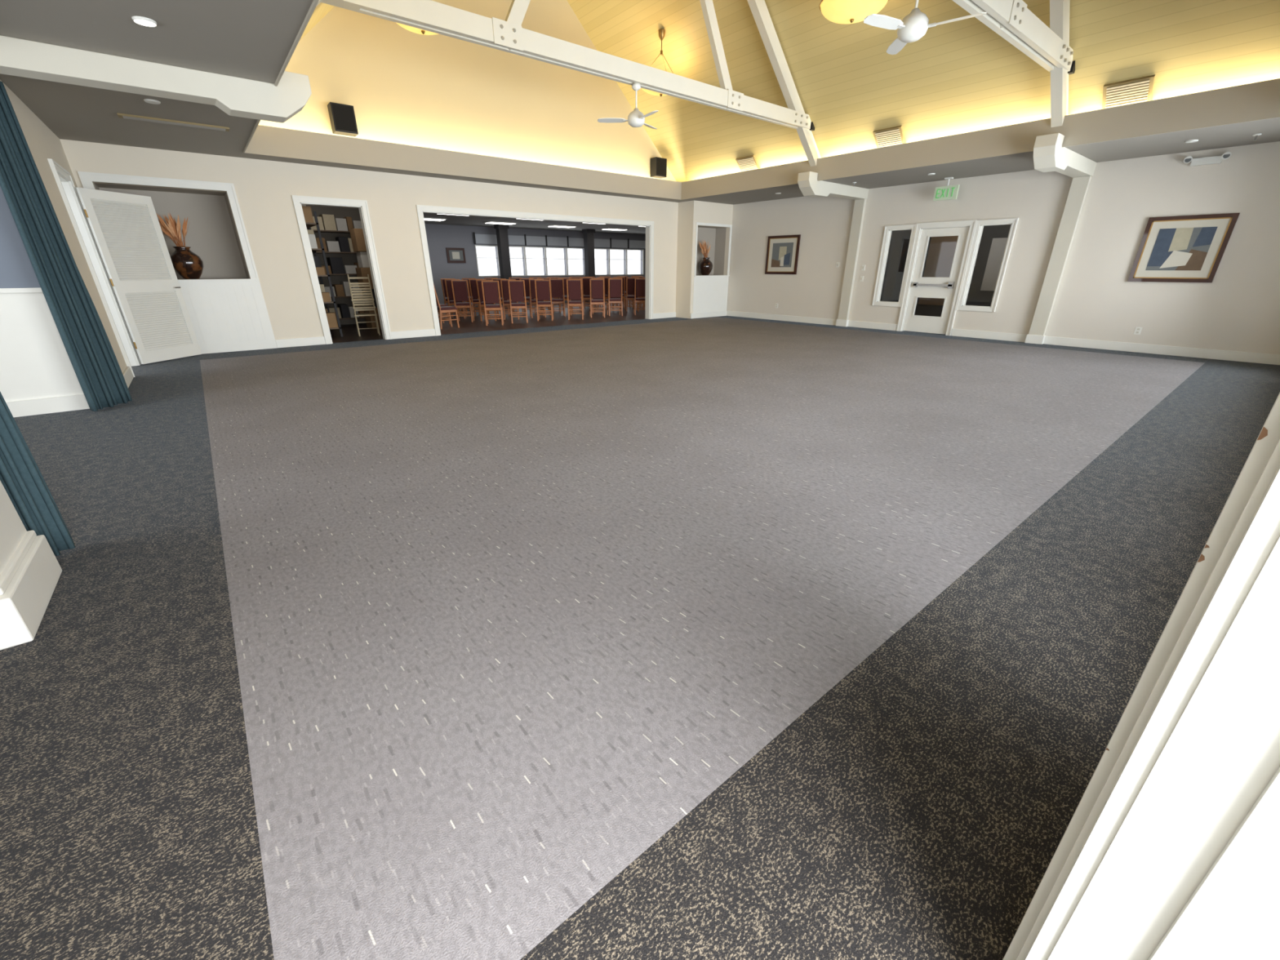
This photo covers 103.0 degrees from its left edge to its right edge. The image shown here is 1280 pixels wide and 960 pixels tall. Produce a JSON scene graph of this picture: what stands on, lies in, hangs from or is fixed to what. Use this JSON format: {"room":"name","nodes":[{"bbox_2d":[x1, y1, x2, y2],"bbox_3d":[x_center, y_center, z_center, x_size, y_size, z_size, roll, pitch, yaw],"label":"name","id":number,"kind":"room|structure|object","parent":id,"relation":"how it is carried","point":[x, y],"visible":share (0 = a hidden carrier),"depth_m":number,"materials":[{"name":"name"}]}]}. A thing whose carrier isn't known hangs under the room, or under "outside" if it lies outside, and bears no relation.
{"room":"community hall","nodes":[
{"label":"community hall","id":0,"kind":"room"},
{"bbox_2d":[0,186,89,417],"bbox_3d":[-5.671,-1.150,2.214,3.332,3.220,5.152,-17,28,-36],"label":"wall","id":1,"kind":"structure","parent":0,"point":[37,375],"depth_m":5.10,"materials":[{"name":"beige paint"}]},
{"bbox_2d":[0,80,136,373],"bbox_3d":[-4.472,-1.649,3.412,0.168,3.220,12.418,-17,28,-36],"label":"wall","id":2,"kind":"structure","parent":0,"point":[42,143],"depth_m":6.05,"materials":[{"name":"beige paint"}]},
{"bbox_2d":[0,391,75,555],"bbox_3d":[-3.053,-0.951,2.079,0.091,2.923,0.269,-3,23,-8],"label":"curtain","id":3,"kind":"object","parent":2,"relation":"hanging from","point":[20,476],"visible":0.79,"depth_m":2.52,"materials":[{"name":"fabric"}]},
{"bbox_2d":[0,80,132,411],"bbox_3d":[-5.740,-2.161,4.982,0.132,2.923,0.501,0,23,0],"label":"curtain","id":4,"kind":"object","parent":2,"relation":"hanging from","point":[84,337],"visible":1,"depth_m":4.99,"materials":[{"name":"fabric"}]},
{"bbox_2d":[47,158,141,377],"bbox_3d":[-6.947,-2.759,6.258,0.207,3.080,3.031,-17,28,-36],"label":"door frame","id":5,"kind":"structure","parent":2,"relation":"attached to","point":[64,180],"depth_m":7.12,"materials":[{"name":"wood"}]},
{"bbox_2d":[122,353,141,387],"bbox_3d":[-4.454,-0.285,4.124,0.028,0.154,12.180,-17,28,-36],"label":"baseboard","id":6,"kind":"structure","parent":2,"relation":"attached to","point":[127,374],"depth_m":6.67,"materials":[{"name":"wood"}]},
{"bbox_2d":[75,186,201,364],"bbox_3d":[-7.654,-3.099,7.912,0.100,2.405,1.016,3,23,6],"label":"louvered door","id":7,"kind":"structure","parent":2,"relation":"in","point":[132,247],"depth_m":7.86,"materials":[{"name":"white wood"}]},
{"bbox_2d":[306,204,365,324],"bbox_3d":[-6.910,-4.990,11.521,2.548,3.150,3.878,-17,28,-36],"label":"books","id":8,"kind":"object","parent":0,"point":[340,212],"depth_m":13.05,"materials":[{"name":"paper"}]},
{"bbox_2d":[59,0,733,339],"bbox_3d":[-3.139,-7.493,10.989,14.020,8.181,1.087,-16,28,-34],"label":"wall","id":9,"kind":"structure","parent":0,"point":[402,86],"depth_m":9.96,"materials":[{"name":"beige paint"}]},
{"bbox_2d":[155,213,204,279],"bbox_3d":[-7.848,-3.988,8.684,0.447,1.045,0.505,7,24,17],"label":"vase","id":10,"kind":"object","parent":9,"relation":"on","point":[186,263],"visible":0.97,"depth_m":8.65,"materials":[{"name":"ceramic"}]},
{"bbox_2d":[327,102,358,136],"bbox_3d":[-5.213,-6.317,8.937,0.364,0.420,0.277,-17,28,-36],"label":"wall speaker","id":11,"kind":"object","parent":9,"relation":"attached to","point":[342,117],"visible":1,"depth_m":8.84,"materials":[{"name":"black plastic"}]},
{"bbox_2d":[77,171,732,354],"bbox_3d":[-2.826,-4.893,11.860,13.713,2.709,0.868,-17,28,-36],"label":"trim","id":12,"kind":"structure","parent":9,"relation":"attached to","point":[226,315],"depth_m":9.34,"materials":[{"name":"wood"}]},
{"bbox_2d":[275,311,727,347],"bbox_3d":[-2.050,-3.914,12.834,11.879,0.154,0.679,-17,28,-36],"label":"baseboard","id":13,"kind":"structure","parent":9,"relation":"attached to","point":[295,342],"depth_m":10.96,"materials":[{"name":"wood"}]},
{"bbox_2d":[650,156,666,178],"bbox_3d":[0.475,-8.108,13.234,0.364,0.420,0.277,-17,28,-36],"label":"wall speaker","id":14,"kind":"object","parent":9,"relation":"attached to","point":[658,165],"visible":1,"depth_m":13.13,"materials":[{"name":"black plastic"}]},
{"bbox_2d":[698,240,712,275],"bbox_3d":[1.963,-6.647,15.211,0.450,0.988,0.425,2,23,5],"label":"vase","id":15,"kind":"object","parent":9,"relation":"on","point":[705,266],"visible":0.98,"depth_m":15.14,"materials":[{"name":"ceramic"}]},
{"bbox_2d":[422,213,645,234],"bbox_3d":[-1.376,-9.256,18.246,15.764,0.084,9.016,-17,28,-36],"label":"ceiling","id":16,"kind":"structure","parent":0,"point":[452,220],"depth_m":18.75,"materials":[{"name":"paint"}]},
{"bbox_2d":[423,217,446,221],"bbox_3d":[-6.899,-8.503,16.603,1.008,0.042,0.560,-17,28,-36],"label":"ceiling light panel","id":17,"kind":"object","parent":16,"relation":"attached to","point":[424,218],"depth_m":16.56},
{"bbox_2d":[484,221,517,224],"bbox_3d":[-4.949,-9.117,18.076,1.008,0.042,0.560,-17,28,-36],"label":"ceiling light panel","id":18,"kind":"object","parent":16,"relation":"attached to","point":[488,222],"depth_m":17.89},
{"bbox_2d":[546,224,577,227],"bbox_3d":[-2.999,-9.731,19.550,1.008,0.042,0.560,-17,28,-36],"label":"ceiling light panel","id":19,"kind":"object","parent":16,"relation":"attached to","point":[553,225],"depth_m":19.37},
{"bbox_2d":[600,227,628,231],"bbox_3d":[-1.048,-10.345,21.023,1.008,0.042,0.560,-17,28,-36],"label":"ceiling light panel","id":20,"kind":"object","parent":16,"relation":"attached to","point":[606,228],"depth_m":20.96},
{"bbox_2d":[424,223,645,306],"bbox_3d":[-1.490,-7.779,18.486,16.380,2.940,9.408,-17,28,-36],"label":"wall","id":21,"kind":"structure","parent":0,"point":[439,237],"depth_m":19.89,"materials":[{"name":"paint"}]},
{"bbox_2d":[445,247,466,262],"bbox_3d":[-7.047,-8.601,19.513,0.700,0.532,0.077,-17,28,-36],"label":"framed picture","id":22,"kind":"object","parent":21,"relation":"attached to","point":[453,255],"visible":1,"depth_m":19.48,"materials":[{"name":"brown wood"}]},
{"bbox_2d":[472,231,497,244],"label":"roller shade","id":23,"kind":"object","parent":21,"relation":"attached to","point":[477,238],"depth_m":19.91,"materials":[{"name":"fabric"}]},
{"bbox_2d":[474,244,500,276],"bbox_3d":[-6.095,-8.756,20.378,0.952,1.148,0.123,-17,28,-36],"label":"dining window","id":24,"kind":"structure","parent":21,"relation":"in","point":[474,245],"depth_m":20.25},
{"bbox_2d":[509,245,526,276],"bbox_3d":[-5.179,-9.044,21.069,0.938,1.148,0.123,-17,28,-36],"label":"dining window","id":25,"kind":"structure","parent":21,"relation":"in","point":[524,258],"depth_m":21.19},
{"bbox_2d":[524,246,546,275],"bbox_3d":[-4.437,-9.278,21.630,0.980,1.148,0.123,-17,28,-36],"label":"dining window","id":26,"kind":"structure","parent":21,"relation":"in","point":[525,246],"depth_m":21.64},
{"bbox_2d":[507,234,583,246],"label":"roller shade","id":27,"kind":"object","parent":21,"relation":"attached to","point":[525,240],"depth_m":21.45,"materials":[{"name":"fabric"}]},
{"bbox_2d":[545,246,568,275],"bbox_3d":[-3.651,-9.525,22.224,1.050,1.148,0.123,-17,28,-36],"label":"dining window","id":28,"kind":"structure","parent":21,"relation":"in","point":[545,246],"depth_m":22.29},
{"bbox_2d":[566,247,585,275],"bbox_3d":[-2.866,-9.773,22.817,0.980,1.148,0.123,-17,28,-36],"label":"dining window","id":29,"kind":"structure","parent":21,"relation":"in","point":[566,247],"depth_m":22.67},
{"bbox_2d":[594,248,609,275],"bbox_3d":[-1.821,-10.102,23.607,0.938,1.148,0.123,-17,28,-36],"label":"dining window","id":30,"kind":"structure","parent":21,"relation":"in","point":[608,259],"depth_m":23.71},
{"bbox_2d":[609,248,626,275],"bbox_3d":[-1.062,-10.340,24.180,1.022,1.148,0.123,-17,28,-36],"label":"dining window","id":31,"kind":"structure","parent":21,"relation":"in","point":[610,249],"depth_m":24.25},
{"bbox_2d":[594,238,645,248],"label":"roller shade","id":32,"kind":"object","parent":21,"relation":"attached to","point":[610,242],"depth_m":23.76,"materials":[{"name":"fabric"}]},
{"bbox_2d":[626,248,644,275],"bbox_3d":[-0.261,-10.593,24.785,1.050,1.148,0.123,-17,28,-36],"label":"dining window","id":33,"kind":"structure","parent":21,"relation":"in","point":[642,260],"depth_m":24.93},
{"bbox_2d":[0,298,1279,959],"bbox_3d":[-0.071,-3.417,11.841,24.360,0.001,23.520,-17,28,-36],"label":"floor","id":34,"kind":"structure","parent":0,"point":[629,636],"depth_m":2.12,"materials":[{"name":"carpet"}]},
{"bbox_2d":[0,480,62,649],"bbox_3d":[-2.723,-0.865,1.675,0.126,3.108,0.672,-17,28,-36],"label":"pilaster","id":35,"kind":"object","parent":34,"relation":"on","point":[30,571],"visible":1,"depth_m":2.19,"materials":[{"name":"paint"}]},
{"bbox_2d":[301,204,342,337],"bbox_3d":[-7.407,-4.630,11.347,0.476,2.620,2.170,-17,28,-36],"label":"storage shelf","id":36,"kind":"object","parent":34,"relation":"on","point":[333,319],"visible":0.2,"depth_m":10.68,"materials":[{"name":"brown wood"}]},
{"bbox_2d":[306,213,364,319],"bbox_3d":[-7.512,-5.324,13.052,1.330,2.588,0.476,-17,28,-36],"label":"books","id":37,"kind":"object","parent":34,"relation":"on","point":[327,223],"visible":0.48,"depth_m":12.73,"materials":[{"name":"paper"}]},
{"bbox_2d":[346,274,380,336],"bbox_3d":[-6.092,-3.850,11.228,0.440,1.273,0.532,-12,26,-27],"label":"wicker chair","id":38,"kind":"object","parent":34,"relation":"on","point":[366,295],"visible":1,"depth_m":11.05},
{"bbox_2d":[349,228,381,328],"bbox_3d":[-6.568,-4.911,12.514,0.560,2.240,0.560,-17,28,-36],"label":"cardboard boxes","id":39,"kind":"object","parent":34,"relation":"on","point":[357,235],"visible":0.34,"depth_m":12.16},
{"bbox_2d":[436,303,449,324],"bbox_3d":[-5.424,-4.671,13.427,0.554,1.099,0.450,-21,30,-40],"label":"dining chair","id":40,"kind":"object","parent":34,"relation":"on","point":[441,304],"visible":0.08,"depth_m":13.49,"materials":[{"name":"brown wood"}]},
{"bbox_2d":[433,284,459,328],"bbox_3d":[-4.911,-4.346,12.645,0.554,1.099,0.450,-21,30,-40],"label":"dining chair","id":41,"kind":"object","parent":34,"relation":"on","point":[441,309],"visible":0.62,"depth_m":12.57,"materials":[{"name":"brown wood"}]},
{"bbox_2d":[440,278,462,315],"bbox_3d":[-5.934,-5.781,16.089,0.450,1.099,0.554,-3,23,-6],"label":"dining chair","id":42,"kind":"object","parent":34,"relation":"on","point":[442,280],"visible":0.27,"depth_m":15.81,"materials":[{"name":"brown wood"}]},
{"bbox_2d":[444,279,466,319],"bbox_3d":[-5.439,-5.355,15.067,0.450,1.099,0.554,-4,23,-11],"label":"dining chair","id":43,"kind":"object","parent":34,"relation":"on","point":[448,282],"visible":0.56,"depth_m":14.81,"materials":[{"name":"brown wood"}]},
{"bbox_2d":[451,280,474,322],"bbox_3d":[-4.899,-4.952,14.101,0.450,1.099,0.554,-5,23,-11],"label":"dining chair","id":44,"kind":"object","parent":34,"relation":"on","point":[460,287],"visible":0.85,"depth_m":13.86,"materials":[{"name":"brown wood"}]},
{"bbox_2d":[462,278,483,314],"bbox_3d":[-5.406,-5.935,16.459,0.450,1.099,0.554,-2,23,-4],"label":"dining chair","id":45,"kind":"object","parent":34,"relation":"on","point":[462,278],"visible":0.22,"depth_m":16.35,"materials":[{"name":"brown wood"}]},
{"bbox_2d":[468,279,489,316],"bbox_3d":[-4.884,-5.530,15.487,0.450,1.099,0.554,-4,23,-9],"label":"dining chair","id":46,"kind":"object","parent":34,"relation":"on","point":[473,285],"visible":0.41,"depth_m":15.23,"materials":[{"name":"brown wood"}]},
{"bbox_2d":[475,280,499,320],"bbox_3d":[-4.314,-5.101,14.457,0.450,1.099,0.554,-1,23,-4],"label":"dining chair","id":47,"kind":"object","parent":34,"relation":"on","point":[479,282],"visible":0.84,"depth_m":14.33,"materials":[{"name":"brown wood"}]},
{"bbox_2d":[481,280,503,325],"bbox_3d":[-3.849,-4.630,13.327,0.450,1.099,0.554,-5,23,-11],"label":"dining chair","id":48,"kind":"object","parent":34,"relation":"on","point":[491,290],"visible":1,"depth_m":13.09,"materials":[{"name":"brown wood"}]},
{"bbox_2d":[491,278,511,315],"bbox_3d":[-4.325,-5.711,15.922,0.450,1.099,0.554,-3,23,-7],"label":"dining chair","id":49,"kind":"object","parent":34,"relation":"on","point":[495,279],"visible":0.34,"depth_m":15.65,"materials":[{"name":"brown wood"}]},
{"bbox_2d":[493,224,511,306],"bbox_3d":[-5.190,-8.216,19.609,0.420,2.884,0.364,-17,28,-36],"label":"column","id":50,"kind":"structure","parent":34,"relation":"on","point":[502,237],"depth_m":19.30,"materials":[{"name":"paint"}]},
{"bbox_2d":[500,279,519,319],"bbox_3d":[-3.782,-5.258,14.833,0.450,1.099,0.554,-5,23,-11],"label":"dining chair","id":51,"kind":"object","parent":34,"relation":"on","point":[505,285],"visible":0.73,"depth_m":14.59,"materials":[{"name":"brown wood"}]},
{"bbox_2d":[508,277,525,311],"bbox_3d":[-4.193,-6.343,17.439,0.450,1.099,0.554,-3,23,-7],"label":"dining chair","id":52,"kind":"object","parent":34,"relation":"on","point":[516,278],"visible":0.22,"depth_m":17.00,"materials":[{"name":"brown wood"}]},
{"bbox_2d":[507,280,528,323],"bbox_3d":[-3.328,-4.863,13.887,0.450,1.099,0.554,-5,23,-12],"label":"dining chair","id":53,"kind":"object","parent":34,"relation":"on","point":[516,287],"visible":1,"depth_m":13.65,"materials":[{"name":"brown wood"}]},
{"bbox_2d":[519,278,536,315],"bbox_3d":[-3.603,-5.900,16.374,0.450,1.099,0.554,-4,23,-10],"label":"dining chair","id":54,"kind":"object","parent":34,"relation":"on","point":[526,280],"visible":0.43,"depth_m":16.11,"materials":[{"name":"brown wood"}]},
{"bbox_2d":[528,279,546,318],"bbox_3d":[-3.117,-5.487,15.383,0.450,1.099,0.554,-6,23,-15],"label":"dining chair","id":55,"kind":"object","parent":34,"relation":"on","point":[531,283],"visible":0.65,"depth_m":15.19,"materials":[{"name":"brown wood"}]},
{"bbox_2d":[534,280,553,320],"bbox_3d":[-2.725,-5.123,14.511,0.450,1.099,0.554,-3,23,-6],"label":"dining chair","id":56,"kind":"object","parent":34,"relation":"on","point":[543,291],"visible":1,"depth_m":14.27,"materials":[{"name":"brown wood"}]},
{"bbox_2d":[537,277,554,312],"bbox_3d":[-3.101,-6.069,16.782,0.450,1.099,0.554,-2,23,-4],"label":"dining chair","id":57,"kind":"object","parent":34,"relation":"on","point":[548,278],"visible":0.29,"depth_m":16.57,"materials":[{"name":"brown wood"}]},
{"bbox_2d":[549,278,565,316],"bbox_3d":[-2.570,-5.643,15.759,0.450,1.099,0.554,-5,23,-12],"label":"dining chair","id":58,"kind":"object","parent":34,"relation":"on","point":[557,286],"visible":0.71,"depth_m":15.51,"materials":[{"name":"brown wood"}]},
{"bbox_2d":[558,277,573,312],"bbox_3d":[-2.523,-6.238,17.186,0.450,1.099,0.554,-4,23,-10],"label":"dining chair","id":59,"kind":"object","parent":34,"relation":"on","point":[564,278],"visible":0.38,"depth_m":16.95,"materials":[{"name":"brown wood"}]},
{"bbox_2d":[566,279,583,319],"bbox_3d":[-1.885,-5.249,14.813,0.450,1.099,0.554,-2,23,-5],"label":"dining chair","id":60,"kind":"object","parent":34,"relation":"on","point":[575,287],"visible":1,"depth_m":14.57,"materials":[{"name":"brown wood"}]},
{"bbox_2d":[568,278,584,315],"bbox_3d":[-2.020,-5.805,16.146,0.450,1.099,0.554,-3,23,-8],"label":"dining chair","id":61,"kind":"object","parent":34,"relation":"on","point":[571,308],"visible":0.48,"depth_m":16.02,"materials":[{"name":"brown wood"}]},
{"bbox_2d":[579,277,592,311],"bbox_3d":[-1.857,-6.456,17.709,0.450,1.099,0.554,-3,23,-6],"label":"dining chair","id":62,"kind":"object","parent":34,"relation":"on","point":[586,288],"visible":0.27,"depth_m":17.44,"materials":[{"name":"brown wood"}]},
{"bbox_2d":[582,228,595,302],"bbox_3d":[-2.157,-9.171,21.901,0.420,2.884,0.364,-17,28,-36],"label":"column","id":63,"kind":"structure","parent":34,"relation":"on","point":[588,234],"depth_m":21.59,"materials":[{"name":"paint"}]},
{"bbox_2d":[589,279,604,317],"bbox_3d":[-1.304,-5.501,15.418,0.450,1.099,0.554,-3,23,-8],"label":"dining chair","id":64,"kind":"object","parent":34,"relation":"on","point":[597,284],"visible":1,"depth_m":15.19,"materials":[{"name":"brown wood"}]},
{"bbox_2d":[591,278,605,314],"bbox_3d":[-1.371,-6.029,16.685,0.450,1.099,0.554,-3,23,-6],"label":"dining chair","id":65,"kind":"object","parent":34,"relation":"on","point":[591,278],"visible":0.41,"depth_m":16.58,"materials":[{"name":"brown wood"}]},
{"bbox_2d":[595,277,608,310],"bbox_3d":[-1.351,-6.634,18.137,0.450,1.099,0.554,-5,23,-12],"label":"dining chair","id":66,"kind":"object","parent":34,"relation":"on","point":[607,278],"visible":0.3,"depth_m":17.89,"materials":[{"name":"brown wood"}]},
{"bbox_2d":[606,278,622,315],"bbox_3d":[-0.796,-5.730,15.968,0.450,1.099,0.554,-4,23,-10],"label":"dining chair","id":67,"kind":"object","parent":34,"relation":"on","point":[615,285],"visible":1,"depth_m":15.73,"materials":[{"name":"brown wood"}]},
{"bbox_2d":[608,277,622,312],"bbox_3d":[-0.825,-6.214,17.128,0.450,1.099,0.554,-3,23,-6],"label":"dining chair","id":68,"kind":"object","parent":34,"relation":"on","point":[609,277],"visible":0.28,"depth_m":17.05,"materials":[{"name":"brown wood"}]},
{"bbox_2d":[612,276,625,309],"bbox_3d":[-0.780,-6.796,18.526,0.450,1.099,0.554,-3,23,-7],"label":"dining chair","id":69,"kind":"object","parent":34,"relation":"on","point":[623,277],"visible":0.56,"depth_m":18.33,"materials":[{"name":"brown wood"}]},
{"bbox_2d":[615,275,627,306],"bbox_3d":[-0.716,-7.447,20.087,0.450,1.099,0.554,-3,23,-8],"label":"dining chair","id":70,"kind":"object","parent":34,"relation":"on","point":[625,277],"visible":0.18,"depth_m":19.82,"materials":[{"name":"brown wood"}]},
{"bbox_2d":[625,277,639,311],"bbox_3d":[-0.274,-6.381,17.530,0.450,1.099,0.554,-2,23,-5],"label":"dining chair","id":71,"kind":"object","parent":34,"relation":"on","point":[631,281],"visible":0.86,"depth_m":17.30,"materials":[{"name":"brown wood"}]},
{"bbox_2d":[629,276,644,308],"bbox_3d":[-0.116,-6.997,19.007,0.450,1.099,0.554,-6,23,-15],"label":"dining chair","id":72,"kind":"object","parent":34,"relation":"on","point":[633,277],"visible":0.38,"depth_m":18.96,"materials":[{"name":"brown wood"}]},
{"bbox_2d":[633,278,645,315],"bbox_3d":[0.034,-5.854,16.264,0.450,1.099,0.554,-2,23,-4],"label":"dining chair","id":73,"kind":"object","parent":34,"relation":"on","point":[640,283],"visible":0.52,"depth_m":16.01,"materials":[{"name":"brown wood"}]},
{"bbox_2d":[0,0,1279,204],"bbox_3d":[0.862,-4.935,6.920,13.790,0.413,12.208,-17,28,-36],"label":"ceiling soffit","id":74,"kind":"structure","parent":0,"point":[256,40],"depth_m":7.08,"materials":[{"name":"paint"}]},
{"bbox_2d":[143,98,160,104],"bbox_3d":[-5.407,-4.195,5.648,0.140,0.017,0.140,-17,28,-36],"label":"recessed light","id":75,"kind":"object","parent":74,"relation":"in","point":[147,100],"visible":1,"depth_m":5.63,"materials":[{"name":"white metal"}]},
{"bbox_2d":[116,112,229,131],"bbox_3d":[-5.882,-4.527,6.461,1.078,0.028,0.168,-17,28,-36],"label":"ceiling vent","id":76,"kind":"object","parent":74,"relation":"attached to","point":[125,116],"depth_m":6.40,"materials":[{"name":"metal"}]},
{"bbox_2d":[299,0,1279,182],"bbox_3d":[0.945,-7.178,5.863,10.948,5.101,12.208,-17,28,-36],"label":"ceiling","id":77,"kind":"structure","parent":0,"point":[962,76],"depth_m":8.55,"materials":[{"name":"paint"}]},
{"bbox_2d":[131,16,156,26],"bbox_3d":[-3.706,-3.429,3.811,0.140,0.017,0.140,-17,28,-36],"label":"recessed light","id":78,"kind":"object","parent":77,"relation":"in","point":[141,20],"visible":1,"depth_m":3.80,"materials":[{"name":"glass"}]},
{"bbox_2d":[0,35,311,123],"bbox_3d":[-4.450,-3.737,4.728,2.422,0.406,0.280,-17,28,-36],"label":"soffit beam","id":79,"kind":"structure","parent":77,"relation":"attached to","point":[236,96],"depth_m":4.63,"materials":[{"name":"paint"}]},
{"bbox_2d":[396,22,439,35],"bbox_3d":[-3.302,-7.433,7.499,0.960,1.388,0.960,-17,28,-36],"label":"bowl light","id":80,"kind":"object","parent":77,"relation":"hanging from","point":[411,28],"visible":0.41,"depth_m":7.76,"materials":[{"name":"yellow glass"}]},
{"bbox_2d":[315,0,821,166],"bbox_3d":[-0.048,-7.535,7.029,10.168,4.848,0.224,-17,28,-36],"label":"roof truss","id":81,"kind":"object","parent":77,"relation":"attached to","point":[508,35],"visible":0.95,"depth_m":7.32,"materials":[{"name":"wood"}]},
{"bbox_2d":[597,83,658,128],"bbox_3d":[0.041,-5.710,7.755,1.043,0.547,0.999,-17,28,-36],"label":"ceiling fan","id":82,"kind":"object","parent":81,"relation":"attached to","point":[636,118],"visible":1,"depth_m":7.79,"materials":[{"name":"white metal"}]},
{"bbox_2d":[641,88,667,96],"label":"bowl light","id":83,"kind":"object","parent":77,"relation":"hanging from","point":[651,92],"depth_m":10.56,"materials":[{"name":"yellow glass"}]},
{"bbox_2d":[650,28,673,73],"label":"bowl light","id":84,"kind":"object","parent":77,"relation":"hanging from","point":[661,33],"depth_m":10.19,"materials":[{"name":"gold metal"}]},
{"bbox_2d":[735,155,759,171],"bbox_3d":[2.543,-7.410,11.966,0.310,0.292,0.532,-17,28,-36],"label":"ceiling vent","id":85,"kind":"object","parent":77,"relation":"attached to","point":[748,162],"depth_m":11.91,"materials":[{"name":"metal"}]},
{"bbox_2d":[797,171,868,199],"bbox_3d":[4.347,-6.506,11.374,2.422,0.406,0.280,-17,28,-36],"label":"soffit beam","id":86,"kind":"structure","parent":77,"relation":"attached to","point":[808,184],"depth_m":10.99,"materials":[{"name":"paint"}]},
{"bbox_2d":[819,0,888,24],"bbox_3d":[3.076,-7.218,7.168,0.960,1.245,0.960,-17,28,-36],"label":"bowl light","id":87,"kind":"object","parent":77,"relation":"hanging from","point":[838,11],"visible":0.99,"depth_m":7.23,"materials":[{"name":"yellow glass"}]},
{"bbox_2d":[872,125,906,147],"bbox_3d":[4.680,-6.405,9.556,0.310,0.292,0.532,-17,28,-36],"label":"ceiling vent","id":88,"kind":"object","parent":77,"relation":"attached to","point":[894,135],"depth_m":9.51,"materials":[{"name":"metal"}]},
{"bbox_2d":[933,177,959,200],"bbox_3d":[6.344,-6.017,10.527,0.084,0.406,0.448,-17,28,-36],"label":"exit sign","id":89,"kind":"object","parent":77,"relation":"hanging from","point":[944,193],"visible":1,"depth_m":10.52,"materials":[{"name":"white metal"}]},
{"bbox_2d":[952,0,1075,127],"bbox_3d":[2.612,-6.284,4.029,10.168,4.848,0.224,-17,28,-36],"label":"roof truss","id":90,"kind":"object","parent":77,"relation":"attached to","point":[1011,20],"visible":1,"depth_m":6.52,"materials":[{"name":"wood"}]},
{"bbox_2d":[863,0,986,54],"bbox_3d":[2.592,-4.438,4.700,1.023,0.547,1.027,-17,28,-36],"label":"ceiling fan","id":91,"kind":"object","parent":90,"relation":"attached to","point":[914,25],"visible":1,"depth_m":4.77,"materials":[{"name":"white metal"}]},
{"bbox_2d":[1032,133,1097,177],"bbox_3d":[7.007,-5.256,8.374,2.422,0.406,0.280,-17,28,-36],"label":"soffit beam","id":92,"kind":"structure","parent":77,"relation":"attached to","point":[1049,154],"depth_m":7.87,"materials":[{"name":"paint"}]},
{"bbox_2d":[1102,75,1155,109],"bbox_3d":[6.826,-5.397,7.135,0.310,0.292,0.532,-17,28,-36],"label":"ceiling vent","id":93,"kind":"object","parent":77,"relation":"attached to","point":[1139,90],"depth_m":7.09,"materials":[{"name":"metal"}]},
{"bbox_2d":[880,224,1010,316],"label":"window","id":94,"kind":"structure","parent":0,"point":[941,250],"depth_m":13.94,"materials":[{"name":"glass"}]},
{"bbox_2d":[726,141,1279,354],"bbox_3d":[6.484,-4.977,11.398,0.168,3.220,11.928,-17,28,-36],"label":"wall","id":95,"kind":"structure","parent":0,"point":[1239,310],"depth_m":9.41,"materials":[{"name":"beige paint"}]},
{"bbox_2d":[764,234,800,274],"bbox_3d":[3.929,-6.217,14.084,0.042,0.980,1.036,-17,28,-36],"label":"framed picture","id":96,"kind":"object","parent":95,"relation":"attached to","point":[782,251],"visible":1,"depth_m":14.06,"materials":[{"name":"brown wood"}]},
{"bbox_2d":[835,199,866,326],"bbox_3d":[5.238,-5.327,12.656,0.119,2.898,0.294,-17,28,-36],"label":"wall post","id":97,"kind":"object","parent":95,"relation":"attached to","point":[859,210],"visible":1,"depth_m":12.59,"materials":[{"name":"paint"}]},
{"bbox_2d":[902,226,969,334],"bbox_3d":[6.575,-4.425,11.394,0.119,2.177,0.969,-17,28,-36],"label":"glazed door","id":98,"kind":"structure","parent":95,"relation":"in","point":[922,286],"depth_m":11.43,"materials":[{"name":"white wood"}]},
{"bbox_2d":[871,217,1018,335],"bbox_3d":[6.608,-4.477,11.383,0.182,2.310,2.660,-17,28,-36],"label":"door frame","id":99,"kind":"structure","parent":95,"relation":"attached to","point":[975,226],"depth_m":11.07,"materials":[{"name":"wood"}]},
{"bbox_2d":[727,311,1279,364],"bbox_3d":[6.404,-3.540,11.935,0.028,0.154,11.522,-17,28,-36],"label":"baseboard","id":100,"kind":"structure","parent":95,"relation":"attached to","point":[1237,356],"depth_m":9.64,"materials":[{"name":"wood"}]},
{"bbox_2d":[1024,175,1091,344],"bbox_3d":[7.898,-4.076,9.656,0.119,2.898,0.294,-17,28,-36],"label":"wall post","id":101,"kind":"object","parent":95,"relation":"attached to","point":[1079,186],"visible":1,"depth_m":9.58,"materials":[{"name":"paint"}]},
{"bbox_2d":[1127,213,1239,282],"bbox_3d":[8.948,-3.820,8.440,0.042,1.008,1.036,-17,28,-36],"label":"framed picture","id":102,"kind":"object","parent":95,"relation":"attached to","point":[1180,248],"visible":1,"depth_m":8.41,"materials":[{"name":"brown wood"}]},
{"bbox_2d":[1183,151,1231,166],"bbox_3d":[8.873,-5.019,7.972,0.120,0.137,0.518,-17,28,-36],"label":"emergency light","id":103,"kind":"object","parent":95,"relation":"attached to","point":[1215,159],"visible":1,"depth_m":7.97,"materials":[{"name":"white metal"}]},
{"bbox_3d":[4.800,-3.871,2.295,13.958,8.181,0.371,-17,28,-36],"label":"wall","id":104,"kind":"structure","parent":0,"visible":0},
{"bbox_2d":[1002,392,1279,959],"bbox_3d":[0.273,0.171,-0.111,1.736,2.569,0.570,-17,28,-36],"label":"door frame","id":105,"kind":"structure","parent":104,"relation":"attached to","point":[1170,850],"depth_m":0.66,"materials":[{"name":"white wood"}]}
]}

